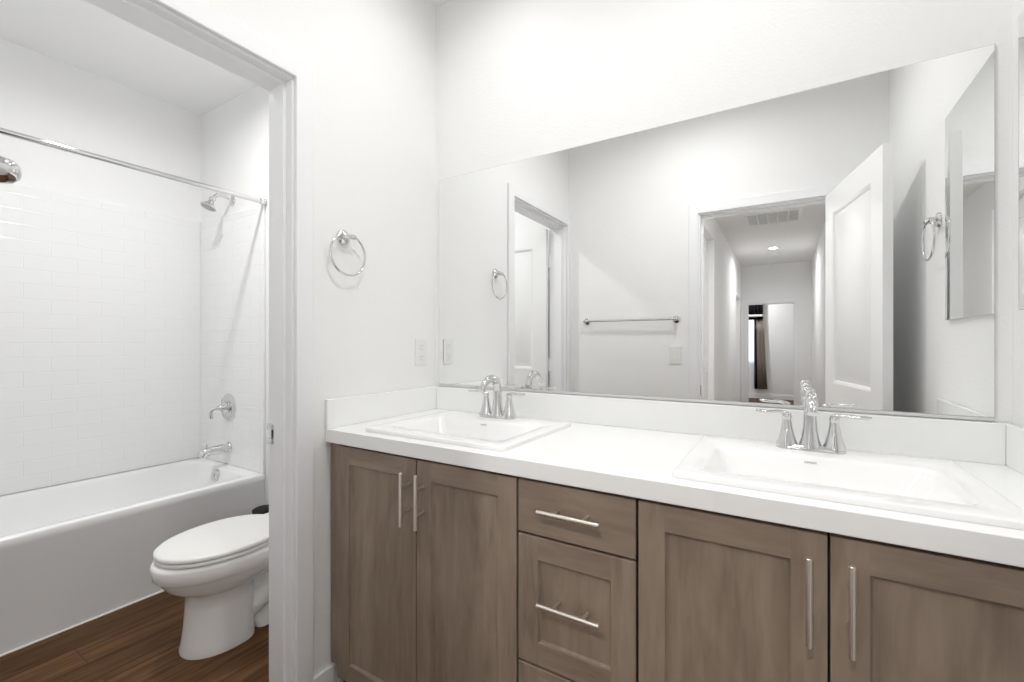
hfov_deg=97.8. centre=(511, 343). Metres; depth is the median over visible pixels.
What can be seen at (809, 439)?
faucet
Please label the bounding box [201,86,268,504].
wall
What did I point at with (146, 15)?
trim
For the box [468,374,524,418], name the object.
faucet
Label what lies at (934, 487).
sink
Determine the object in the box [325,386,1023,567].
countertop
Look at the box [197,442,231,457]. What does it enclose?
tub spout
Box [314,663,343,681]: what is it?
baseboard
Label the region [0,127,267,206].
shower curtain rod
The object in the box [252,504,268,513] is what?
brush holder
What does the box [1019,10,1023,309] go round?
medicine cabinet
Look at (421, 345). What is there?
socket
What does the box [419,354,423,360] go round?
socket
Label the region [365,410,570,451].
sink
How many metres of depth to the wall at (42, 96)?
2.53 m
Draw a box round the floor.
[0,591,345,681]
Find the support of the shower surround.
attached to the wall at (42, 96)
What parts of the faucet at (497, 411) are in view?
handle lever, spout, plate, handle lever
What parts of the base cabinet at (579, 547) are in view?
drawer, bar handle, bar handle, recessed panel, drawer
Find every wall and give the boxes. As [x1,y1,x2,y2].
[0,37,200,495]
[149,0,435,681]
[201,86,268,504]
[436,0,1011,423]
[1012,0,1023,427]
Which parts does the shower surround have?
panel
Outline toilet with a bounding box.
[150,512,268,659]
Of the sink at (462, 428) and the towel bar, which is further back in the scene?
the sink at (462, 428)
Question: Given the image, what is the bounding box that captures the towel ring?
[329,229,365,276]
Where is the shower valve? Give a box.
[209,393,235,420]
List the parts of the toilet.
seat, lid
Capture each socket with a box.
[419,343,423,349]
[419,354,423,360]
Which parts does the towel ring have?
cross post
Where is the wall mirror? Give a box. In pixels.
[439,44,994,420]
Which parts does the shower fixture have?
curved arm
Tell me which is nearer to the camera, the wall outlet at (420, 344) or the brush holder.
the wall outlet at (420, 344)
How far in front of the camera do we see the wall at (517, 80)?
1.51 m
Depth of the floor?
1.73 m
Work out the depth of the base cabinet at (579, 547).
1.07 m
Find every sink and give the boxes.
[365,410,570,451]
[672,436,1023,529]
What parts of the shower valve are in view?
lever handle, round plate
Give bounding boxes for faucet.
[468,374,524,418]
[755,388,871,453]
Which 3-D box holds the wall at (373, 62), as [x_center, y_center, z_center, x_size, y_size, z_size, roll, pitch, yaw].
[-0.823,0.342,1.379,0.130,3.735,1.615,0,0,31]
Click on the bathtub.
(73, 554)
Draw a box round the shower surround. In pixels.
[0,183,264,495]
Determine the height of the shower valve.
0.172 m
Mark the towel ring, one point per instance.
(343, 237)
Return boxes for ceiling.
[0,0,450,115]
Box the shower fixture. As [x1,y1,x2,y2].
[200,193,234,211]
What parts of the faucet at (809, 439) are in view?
handle lever, spout, plate, handle lever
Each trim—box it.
[84,0,292,681]
[152,0,313,681]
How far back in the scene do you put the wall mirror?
1.36 m
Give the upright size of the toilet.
0.675 m
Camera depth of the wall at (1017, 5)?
1.06 m
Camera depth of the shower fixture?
2.68 m
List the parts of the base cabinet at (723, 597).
recessed panel, door, bar handle, bar handle, door, recessed panel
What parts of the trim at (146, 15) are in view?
strike plate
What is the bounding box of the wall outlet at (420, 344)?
[415,339,426,365]
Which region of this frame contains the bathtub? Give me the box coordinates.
[0,457,264,656]
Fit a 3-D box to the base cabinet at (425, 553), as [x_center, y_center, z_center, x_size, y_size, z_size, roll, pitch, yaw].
[-0.177,0.776,1.575,0.757,0.867,0.600,0,0,31]
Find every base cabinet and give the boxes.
[331,443,519,681]
[519,477,638,681]
[639,498,1023,681]
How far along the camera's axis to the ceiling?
2.33 m
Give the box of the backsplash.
[436,386,1005,464]
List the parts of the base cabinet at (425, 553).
recessed panel, door, bar handle, bar handle, recessed panel, door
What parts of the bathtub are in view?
overflow plate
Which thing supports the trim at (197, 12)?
attached to the wall at (373, 62)
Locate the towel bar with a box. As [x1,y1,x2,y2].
[0,156,21,183]
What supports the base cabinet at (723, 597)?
on the floor

